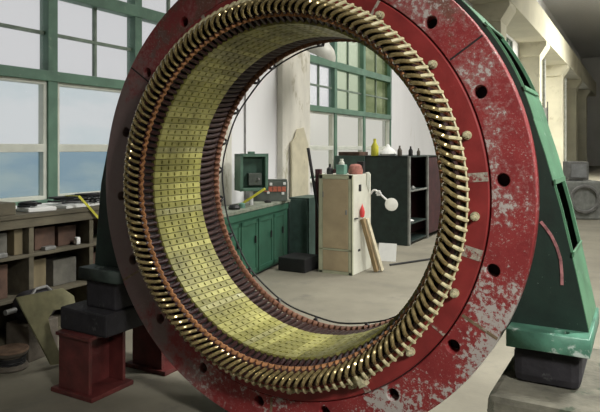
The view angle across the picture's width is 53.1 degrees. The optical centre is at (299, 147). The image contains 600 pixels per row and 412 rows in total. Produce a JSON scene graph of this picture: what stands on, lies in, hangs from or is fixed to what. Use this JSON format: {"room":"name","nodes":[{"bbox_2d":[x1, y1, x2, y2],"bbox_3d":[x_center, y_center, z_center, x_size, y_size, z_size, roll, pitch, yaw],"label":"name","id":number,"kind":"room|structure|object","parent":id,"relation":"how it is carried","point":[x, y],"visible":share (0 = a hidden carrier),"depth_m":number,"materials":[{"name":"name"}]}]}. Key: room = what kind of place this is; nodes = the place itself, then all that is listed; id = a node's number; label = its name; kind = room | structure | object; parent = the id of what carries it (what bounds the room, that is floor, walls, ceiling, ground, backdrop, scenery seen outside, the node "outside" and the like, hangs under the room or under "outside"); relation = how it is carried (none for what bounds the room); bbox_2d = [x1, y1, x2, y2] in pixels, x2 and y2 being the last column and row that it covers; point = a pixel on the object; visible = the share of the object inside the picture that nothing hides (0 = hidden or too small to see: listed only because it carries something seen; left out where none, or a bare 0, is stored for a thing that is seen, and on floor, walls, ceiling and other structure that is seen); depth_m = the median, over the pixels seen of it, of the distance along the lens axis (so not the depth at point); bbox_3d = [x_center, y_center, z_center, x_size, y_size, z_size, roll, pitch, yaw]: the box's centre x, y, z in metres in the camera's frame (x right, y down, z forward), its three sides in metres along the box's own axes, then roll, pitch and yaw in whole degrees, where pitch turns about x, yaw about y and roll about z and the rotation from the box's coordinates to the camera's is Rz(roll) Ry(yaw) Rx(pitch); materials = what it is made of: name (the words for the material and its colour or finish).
{"room":"industrial repair workshop","nodes":[
{"label":"industrial repair workshop","id":0,"kind":"room"},
{"bbox_2d":[16,0,581,207],"bbox_3d":[13.769,-4.350,37.294,0.300,13.000,89.000,0,0,30],"label":"wall","id":1,"kind":"structure","parent":0,"point":[409,127],"depth_m":12.01,"materials":[{"name":"white paint"}]},
{"bbox_2d":[0,0,169,205],"bbox_3d":[-2.764,-1.520,8.192,0.320,4.580,4.600,0,0,30],"label":"window","id":2,"kind":"structure","parent":1,"relation":"in","point":[49,81],"depth_m":7.55,"materials":[{"name":"clear glass"}]},
{"bbox_2d":[213,119,231,205],"bbox_3d":[-1.368,-4.300,10.412,0.100,12.900,0.500,0,0,30],"label":"pillar","id":3,"kind":"structure","parent":1,"relation":"attached to","point":[227,167],"depth_m":10.49,"materials":[{"name":"white paint"}]},
{"bbox_2d":[245,94,245,199],"bbox_3d":[-1.012,-4.350,11.095,0.028,13.000,0.028,0,0,30],"label":"conduit","id":4,"kind":"object","parent":1,"relation":"attached to","point":[245,94],"visible":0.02,"depth_m":11.08,"materials":[{"name":"grey metal"}]},
{"bbox_2d":[234,151,267,204],"bbox_3d":[-0.840,0.520,10.336,0.512,0.920,0.322,0,0,-24],"label":"switch box","id":5,"kind":"object","parent":1,"relation":"attached to","point":[250,169],"visible":0.95,"depth_m":10.29,"materials":[{"name":"green metal"}]},
{"bbox_2d":[247,173,261,185],"bbox_3d":[-0.783,0.535,10.306,0.240,0.210,0.100,0,0,-24],"label":"switch","id":6,"kind":"object","parent":5,"relation":"attached to","point":[253,179],"depth_m":10.26,"materials":[{"name":"grey metal"}]},
{"bbox_2d":[277,49,309,198],"bbox_3d":[-0.110,-4.300,12.532,0.180,12.900,1.330,0,0,30],"label":"pillar","id":7,"kind":"structure","parent":1,"relation":"attached to","point":[293,75],"depth_m":12.28,"materials":[{"name":"white paint"}]},
{"bbox_2d":[310,42,390,182],"bbox_3d":[1.375,-1.520,15.432,0.320,4.580,5.320,0,0,30],"label":"window","id":8,"kind":"structure","parent":1,"relation":"in","point":[382,81],"depth_m":15.68,"materials":[{"name":"green metal"}]},
{"bbox_2d":[473,1,515,39],"bbox_3d":[8.508,-2.025,26.248,1.530,8.350,1.500,0,0,30],"label":"pillar","id":9,"kind":"structure","parent":1,"relation":"attached to","point":[499,15],"depth_m":25.63,"materials":[{"name":"beige concrete"}]},
{"bbox_2d":[506,37,511,47],"bbox_3d":[10.417,-2.750,31.319,0.110,6.720,6.440,0,0,30],"label":"window","id":10,"kind":"structure","parent":1,"relation":"in","point":[508,40],"depth_m":33.42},
{"bbox_2d":[467,0,595,95],"bbox_3d":[19.783,-6.975,45.950,1.550,1.550,60.000,0,0,30],"label":"beam","id":11,"kind":"structure","parent":1,"relation":"attached to","point":[530,23],"depth_m":34.77,"materials":[{"name":"beige concrete"}]},
{"bbox_2d":[519,41,549,103],"bbox_3d":[14.017,-2.025,35.885,1.530,8.350,1.500,0,0,30],"label":"pillar","id":12,"kind":"structure","parent":1,"relation":"attached to","point":[531,55],"depth_m":35.34,"materials":[{"name":"beige concrete"}]},
{"bbox_2d":[543,102,547,121],"bbox_3d":[13.891,-1.800,35.220,1.270,1.800,0.060,0,0,30],"label":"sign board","id":13,"kind":"object","parent":1,"relation":"attached to","point":[545,109],"visible":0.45,"depth_m":34.93,"materials":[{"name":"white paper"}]},
{"bbox_2d":[546,64,568,169],"bbox_3d":[19.526,-2.025,45.521,1.530,8.350,1.500,0,0,30],"label":"pillar","id":14,"kind":"structure","parent":1,"relation":"attached to","point":[555,74],"depth_m":45.03,"materials":[{"name":"beige concrete"}]},
{"bbox_2d":[566,79,581,160],"bbox_3d":[25.035,-2.025,55.157,1.530,8.350,1.500,0,0,30],"label":"pillar","id":15,"kind":"structure","parent":1,"relation":"attached to","point":[572,86],"depth_m":54.65,"materials":[{"name":"beige concrete"}]},
{"bbox_2d":[578,90,590,161],"bbox_3d":[30.494,-2.025,64.707,1.530,8.350,1.500,0,0,30],"label":"pillar","id":16,"kind":"structure","parent":1,"relation":"attached to","point":[583,95],"depth_m":64.22,"materials":[{"name":"beige concrete"}]},
{"bbox_2d":[0,166,599,411],"bbox_3d":[21.539,2.300,32.852,18.600,0.300,89.000,0,0,30],"label":"floor","id":17,"kind":"structure","parent":0,"point":[368,295],"depth_m":7.27,"materials":[{"name":"concrete"}]},
{"bbox_2d":[0,343,28,373],"bbox_3d":[-2.818,2.053,5.861,0.317,0.194,0.317,0,0,30],"label":"cable reel","id":18,"kind":"object","parent":17,"relation":"on","point":[12,356],"visible":1,"depth_m":5.77,"materials":[{"name":"brown wood"}]},
{"bbox_2d":[3,285,57,362],"bbox_3d":[-2.796,1.792,6.189,0.320,0.715,0.570,0,0,24],"label":"chair","id":19,"kind":"object","parent":17,"relation":"on","point":[19,330],"visible":0.56,"depth_m":6.08,"materials":[{"name":"grey metal"}]},
{"bbox_2d":[15,288,74,364],"bbox_3d":[-2.455,1.769,5.888,0.136,0.735,0.651,0,0,30],"label":"sheet","id":20,"kind":"object","parent":17,"relation":"on","point":[37,308],"visible":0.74,"depth_m":5.84,"materials":[{"name":"beige metal"}]},
{"bbox_2d":[0,205,98,345],"bbox_3d":[-2.889,1.427,7.077,0.650,1.445,4.000,0,0,30],"label":"shelving rack","id":21,"kind":"object","parent":17,"relation":"on","point":[20,268],"depth_m":6.65,"materials":[{"name":"brown wood"}]},
{"bbox_2d":[0,263,6,298],"bbox_3d":[-3.309,1.404,6.211,0.260,0.360,0.440,0,0,30],"label":"storage box","id":22,"kind":"object","parent":21,"relation":"on","point":[3,267],"visible":1,"depth_m":6.29,"materials":[{"name":"brown cardboard"}]},
{"bbox_2d":[0,232,6,252],"bbox_3d":[-3.326,1.014,6.221,0.340,0.250,0.400,0,0,30],"label":"carton","id":23,"kind":"object","parent":21,"relation":"on","point":[3,236],"visible":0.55,"depth_m":6.27,"materials":[{"name":"grey cardboard"}]},
{"bbox_2d":[0,252,7,258],"bbox_3d":[-3.102,1.114,6.191,0.060,0.050,0.150,0,0,30],"label":"scrap","id":24,"kind":"object","parent":21,"relation":"on","point":[2,255],"visible":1,"depth_m":6.20,"materials":[{"name":"grey metal"}]},
{"bbox_2d":[0,201,15,215],"bbox_3d":[-3.429,0.639,6.061,0.480,0.130,0.900,0,0,30],"label":"wooden crate","id":25,"kind":"object","parent":21,"relation":"on","point":[6,208],"visible":1,"depth_m":6.26,"materials":[{"name":"brown wood"}]},
{"bbox_2d":[1,228,21,254],"bbox_3d":[-3.099,0.999,6.448,0.230,0.280,0.100,0,0,30],"label":"box","id":26,"kind":"object","parent":21,"relation":"on","point":[14,236],"visible":0.59,"depth_m":6.38,"materials":[{"name":"beige cardboard"}]},
{"bbox_2d":[17,205,55,211],"bbox_3d":[-2.961,0.681,6.749,0.290,0.045,0.320,0,0,41],"label":"papers","id":27,"kind":"object","parent":21,"relation":"on","point":[38,208],"visible":0.96,"depth_m":6.66,"materials":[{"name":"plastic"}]},
{"bbox_2d":[17,200,41,207],"bbox_3d":[-3.021,0.627,6.695,0.243,0.057,0.233,0,0,30],"label":"cable tangle","id":28,"kind":"object","parent":27,"relation":"on","point":[25,203],"visible":1,"depth_m":6.63,"materials":[{"name":"black rubber"}]},
{"bbox_2d":[34,257,45,287],"bbox_3d":[-3.015,1.414,6.746,0.200,0.340,0.220,0,0,30],"label":"storage boxes","id":29,"kind":"object","parent":21,"relation":"on","point":[39,263],"visible":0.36,"depth_m":6.73},
{"bbox_2d":[34,225,54,250],"bbox_3d":[-3.014,1.014,6.837,0.330,0.250,0.260,0,0,30],"label":"box","id":30,"kind":"object","parent":21,"relation":"on","point":[44,235],"visible":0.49,"depth_m":6.75,"materials":[{"name":"brown cardboard"}]},
{"bbox_2d":[41,245,55,250],"bbox_3d":[-2.819,1.119,6.726,0.080,0.040,0.140,0,0,30],"label":"scrap","id":31,"kind":"object","parent":21,"relation":"on","point":[50,247],"visible":1,"depth_m":6.70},
{"bbox_2d":[44,254,75,285],"bbox_3d":[-2.850,1.434,7.054,0.260,0.300,0.320,0,0,30],"label":"storage boxes","id":32,"kind":"object","parent":21,"relation":"on","point":[60,269],"visible":0.76,"depth_m":6.96},
{"bbox_2d":[50,223,75,245],"bbox_3d":[-2.845,1.024,7.103,0.260,0.230,0.250,0,0,30],"label":"box","id":33,"kind":"object","parent":21,"relation":"on","point":[65,234],"visible":0.64,"depth_m":7.03,"materials":[{"name":"brown cardboard"}]},
{"bbox_2d":[42,201,99,208],"bbox_3d":[-2.670,0.686,7.470,0.400,0.035,1.000,0,0,25],"label":"papers","id":34,"kind":"object","parent":21,"relation":"on","point":[58,205],"visible":0.37,"depth_m":7.10,"materials":[{"name":"white paper"}]},
{"bbox_2d":[47,192,99,203],"bbox_3d":[-2.603,0.613,7.436,0.443,0.093,1.000,0,0,30],"label":"cable tangle","id":35,"kind":"object","parent":34,"relation":"on","point":[93,196],"visible":0.66,"depth_m":7.26,"materials":[{"name":"black rubber"}]},
{"bbox_2d":[65,195,97,218],"bbox_3d":[-2.543,0.725,7.092,0.435,0.350,0.156,0,0,-30],"label":"strip","id":36,"kind":"object","parent":21,"relation":"hanging from","point":[79,196],"visible":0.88,"depth_m":7.07,"materials":[{"name":"plastic"}]},
{"bbox_2d":[93,248,95,263],"bbox_3d":[-2.527,1.434,7.619,0.260,0.300,0.500,0,0,30],"label":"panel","id":37,"kind":"object","parent":21,"relation":"on","point":[94,249],"visible":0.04,"depth_m":7.37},
{"bbox_2d":[51,329,132,402],"bbox_3d":[-1.859,1.883,5.382,0.520,0.535,0.480,0,0,30],"label":"stand","id":38,"kind":"object","parent":17,"relation":"on","point":[91,367],"visible":0.72,"depth_m":5.26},
{"bbox_2d":[61,300,143,337],"bbox_3d":[-1.612,1.515,5.713,0.580,0.200,1.140,0,0,30],"label":"support beam","id":39,"kind":"structure","parent":38,"relation":"on","point":[80,317],"depth_m":5.23,"materials":[{"name":"black metal"}]},
{"bbox_2d":[87,280,132,310],"bbox_3d":[-1.583,1.292,5.582,0.360,0.244,0.700,0,0,30],"label":"support block","id":40,"kind":"object","parent":39,"relation":"on","point":[114,297],"visible":0.38,"depth_m":5.26,"materials":[{"name":"black metal"}]},
{"bbox_2d":[79,0,598,411],"bbox_3d":[0.005,0.276,4.679,4.127,3.594,1.156,0,0,30],"label":"generator stator","id":41,"kind":"object","parent":40,"relation":"on","point":[508,255],"visible":1,"depth_m":4.06,"materials":[{"name":"red paint"}]},
{"bbox_2d":[125,325,176,375],"bbox_3d":[-1.378,1.883,5.982,0.520,0.535,0.480,0,0,30],"label":"stand","id":42,"kind":"object","parent":17,"relation":"on","point":[147,356],"visible":0.36,"depth_m":5.80,"materials":[{"name":"red metal"}]},
{"bbox_2d":[219,199,289,277],"bbox_3d":[-0.954,1.565,10.217,0.625,1.170,2.920,0,0,20],"label":"base cabinet","id":43,"kind":"object","parent":17,"relation":"on","point":[261,230],"visible":0.56,"depth_m":10.23,"materials":[{"name":"green wood"}]},
{"bbox_2d":[228,204,240,209],"bbox_3d":[-1.047,0.940,9.581,0.200,0.080,0.200,0,0,30],"label":"pan","id":44,"kind":"object","parent":43,"relation":"on","point":[233,206],"visible":1,"depth_m":9.51,"materials":[{"name":"black metal"}]},
{"bbox_2d":[243,188,265,202],"bbox_3d":[-0.792,0.815,10.030,0.436,0.304,0.070,0,0,0],"label":"bar","id":45,"kind":"object","parent":43,"relation":"on","point":[263,189],"visible":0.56,"depth_m":10.00,"materials":[{"name":"plastic"}]},
{"bbox_2d":[253,179,287,200],"bbox_3d":[-0.567,0.780,11.146,0.658,0.400,0.270,0,0,-4],"label":"control panel","id":46,"kind":"object","parent":43,"relation":"on","point":[277,188],"visible":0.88,"depth_m":11.03,"materials":[{"name":"grey metal"}]},
{"bbox_2d":[278,252,318,272],"bbox_3d":[-0.014,2.030,10.645,0.540,0.240,0.550,0,0,30],"label":"box","id":47,"kind":"object","parent":17,"relation":"on","point":[292,262],"visible":0.87,"depth_m":10.47,"materials":[{"name":"metal"}]},
{"bbox_2d":[291,128,307,196],"bbox_3d":[-0.007,0.860,12.490,0.040,2.580,0.680,0,0,30],"label":"leaning board","id":48,"kind":"object","parent":17,"relation":"on","point":[299,144],"visible":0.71,"depth_m":12.44,"materials":[{"name":"beige wood"}]},
{"bbox_2d":[289,195,314,253],"bbox_3d":[0.161,1.560,12.028,0.450,1.180,0.775,0,0,30],"label":"locker","id":49,"kind":"object","parent":17,"relation":"on","point":[302,208],"visible":0.53,"depth_m":11.69,"materials":[{"name":"green metal"}]},
{"bbox_2d":[307,148,335,254],"bbox_3d":[0.422,1.073,11.320,0.628,2.155,0.222,0,0,12],"label":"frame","id":50,"kind":"object","parent":17,"relation":"on","point":[315,181],"visible":0.41,"depth_m":11.34,"materials":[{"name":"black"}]},
{"bbox_2d":[319,173,370,275],"bbox_3d":[0.806,1.305,10.574,0.666,1.702,0.820,0,0,30],"label":"tall cabinet","id":51,"kind":"object","parent":17,"relation":"on","point":[343,250],"visible":0.99,"depth_m":10.27,"materials":[{"name":"beige wood"}]},
{"bbox_2d":[326,164,332,173],"bbox_3d":[0.526,0.370,10.562,0.120,0.180,0.117,0,0,30],"label":"bottle","id":52,"kind":"object","parent":51,"relation":"on","point":[329,169],"visible":0.88,"depth_m":10.52,"materials":[{"name":"black glass"}]},
{"bbox_2d":[336,159,346,173],"bbox_3d":[0.727,0.324,10.470,0.160,0.270,0.130,0,0,30],"label":"bottle","id":53,"kind":"object","parent":51,"relation":"on","point":[341,168],"visible":0.99,"depth_m":10.42,"materials":[{"name":"teal plastic"}]},
{"bbox_2d":[348,164,362,173],"bbox_3d":[0.979,0.369,10.568,0.260,0.180,0.260,0,0,30],"label":"cloth bundle","id":54,"kind":"object","parent":51,"relation":"on","point":[353,168],"visible":0.93,"depth_m":10.47,"materials":[{"name":"pink fabric"}]},
{"bbox_2d":[357,161,364,173],"bbox_3d":[1.101,0.350,10.803,0.120,0.220,0.110,0,0,30],"label":"case","id":55,"kind":"object","parent":51,"relation":"on","point":[362,163],"visible":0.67,"depth_m":10.75,"materials":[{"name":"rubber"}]},
{"bbox_2d":[360,204,364,217],"bbox_3d":[1.073,1.080,10.341,0.090,0.250,0.090,0,0,30],"label":"bag","id":56,"kind":"object","parent":51,"relation":"attached to","point":[362,211],"visible":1,"depth_m":10.31,"materials":[{"name":"plastic"}]},
{"bbox_2d":[365,172,369,191],"bbox_3d":[1.197,0.605,10.639,0.053,0.352,0.145,0,0,30],"label":"cable","id":57,"kind":"object","parent":51,"relation":"hanging from","point":[366,173],"visible":1,"depth_m":10.62,"materials":[{"name":"white plastic"}]},
{"bbox_2d":[370,189,397,210],"bbox_3d":[1.476,0.917,10.595,0.509,0.371,0.152,0,0,16],"label":"work lamp","id":58,"kind":"object","parent":51,"relation":"attached to","point":[391,204],"visible":1,"depth_m":10.52,"materials":[{"name":"white metal"}]},
{"bbox_2d":[360,218,383,271],"bbox_3d":[1.248,1.675,10.384,0.448,0.938,0.121,0,0,-12],"label":"plank","id":59,"kind":"object","parent":17,"relation":"on","point":[372,247],"visible":1,"depth_m":10.35,"materials":[{"name":"beige wood"}]},
{"bbox_2d":[335,155,440,245],"bbox_3d":[2.278,1.165,14.760,1.815,1.970,2.730,0,0,30],"label":"shelving unit","id":60,"kind":"object","parent":17,"relation":"on","point":[394,176],"visible":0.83,"depth_m":13.55,"materials":[{"name":"metal"}]},
{"bbox_2d":[339,152,367,155],"bbox_3d":[1.262,0.135,14.207,0.540,0.090,0.500,0,0,30],"label":"crate","id":61,"kind":"object","parent":60,"relation":"on","point":[340,153],"visible":1,"depth_m":14.01,"materials":[{"name":"brown wood"}]},
{"bbox_2d":[371,139,378,155],"bbox_3d":[1.710,-0.016,13.720,0.176,0.392,0.171,0,0,30],"label":"bottle","id":62,"kind":"object","parent":60,"relation":"on","point":[374,147],"visible":1,"depth_m":13.66,"materials":[{"name":"yellow plastic"}]},
{"bbox_2d":[379,144,396,155],"bbox_3d":[1.995,0.045,13.615,0.400,0.270,0.400,0,0,30],"label":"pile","id":63,"kind":"object","parent":60,"relation":"on","point":[387,151],"visible":1,"depth_m":13.48,"materials":[{"name":"paper"}]},
{"bbox_2d":[397,146,401,155],"bbox_3d":[2.231,0.064,13.423,0.104,0.232,0.101,0,0,30],"label":"bottle","id":64,"kind":"object","parent":60,"relation":"on","point":[399,151],"visible":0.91,"depth_m":13.38,"materials":[{"name":"grey plastic"}]},
{"bbox_2d":[408,146,412,155],"bbox_3d":[2.471,0.071,13.400,0.098,0.218,0.095,0,0,30],"label":"bottle","id":65,"kind":"object","parent":60,"relation":"on","point":[410,152],"visible":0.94,"depth_m":13.37,"materials":[{"name":"black glass"}]},
{"bbox_2d":[411,217,426,223],"bbox_3d":[2.496,1.685,13.876,0.510,0.030,1.250,0,0,30],"label":"shelf","id":66,"kind":"object","parent":60,"relation":"attached to","point":[415,219],"depth_m":14.01,"materials":[{"name":"metal"}]},
{"bbox_2d":[411,234,426,241],"bbox_3d":[2.496,2.085,13.876,0.510,0.030,1.250,0,0,30],"label":"shelf","id":67,"kind":"object","parent":60,"relation":"attached to","point":[414,237],"depth_m":14.04,"materials":[{"name":"metal"}]},
{"bbox_2d":[379,243,396,261],"bbox_3d":[1.665,1.988,11.442,0.340,0.330,0.116,0,0,21],"label":"sheet","id":68,"kind":"object","parent":17,"relation":"on","point":[387,251],"visible":0.79,"depth_m":11.43,"materials":[{"name":"paper"}]},
{"bbox_2d":[389,258,429,265],"bbox_3d":[2.797,2.130,11.969,3.043,0.031,0.632,0,0,-31],"label":"cable","id":69,"kind":"object","parent":17,"relation":"on","point":[428,258],"visible":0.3,"depth_m":11.19,"materials":[{"name":"black rubber"}]},
{"bbox_2d":[487,348,599,411],"bbox_3d":[1.673,1.770,3.748,0.792,0.761,1.342,0,0,30],"label":"concrete pier","id":70,"kind":"object","parent":17,"relation":"on","point":[510,393],"visible":0.57,"depth_m":3.38,"materials":[{"name":"grey concrete"}]},
{"bbox_2d":[514,347,586,388],"bbox_3d":[1.592,1.279,3.772,0.370,0.218,0.650,0,0,30],"label":"support block","id":71,"kind":"object","parent":70,"relation":"on","point":[565,371],"visible":0.41,"depth_m":3.49,"materials":[{"name":"black metal"}]},
{"bbox_2d":[542,59,545,107],"bbox_3d":[14.482,-1.550,35.619,0.190,7.400,0.200,0,0,30],"label":"drain pipe","id":72,"kind":"object","parent":17,"relation":"on","point":[543,60],"visible":0.34,"depth_m":35.54,"materials":[{"name":"white metal"}]},
{"bbox_2d":[564,78,565,160],"bbox_3d":[19.991,-1.550,45.255,0.190,7.400,0.200,0,0,30],"label":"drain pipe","id":73,"kind":"object","parent":17,"relation":"on","point":[564,78],"visible":0.66,"depth_m":45.18,"materials":[{"name":"metal"}]},
{"bbox_2d":[563,161,599,219],"bbox_3d":[8.542,1.280,18.561,1.050,1.740,1.270,0,0,5],"label":"machine","id":74,"kind":"object","parent":17,"relation":"on","point":[584,193],"visible":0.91,"depth_m":18.00,"materials":[{"name":"grey metal"}]},
{"bbox_2d":[543,0,599,57],"bbox_3d":[21.539,-11.000,32.852,18.600,0.300,89.000,0,0,30],"label":"ceiling","id":75,"kind":"structure","parent":0,"point":[579,20],"depth_m":51.46,"materials":[{"name":"grey paint"}]},
{"bbox_2d":[304,43,335,61],"bbox_3d":[0.399,-6.252,11.993,0.632,9.096,0.684,0,0,30],"label":"pendant lamp","id":76,"kind":"object","parent":75,"relation":"hanging from","point":[327,52],"visible":0.54,"depth_m":11.72,"materials":[{"name":"white metal"}]},
{"bbox_2d":[582,57,599,165],"bbox_3d":[41.713,-4.350,68.142,18.600,13.000,0.300,0,0,30],"label":"wall","id":77,"kind":"structure","parent":0,"point":[592,64],"depth_m":71.75,"materials":[{"name":"white paint"}]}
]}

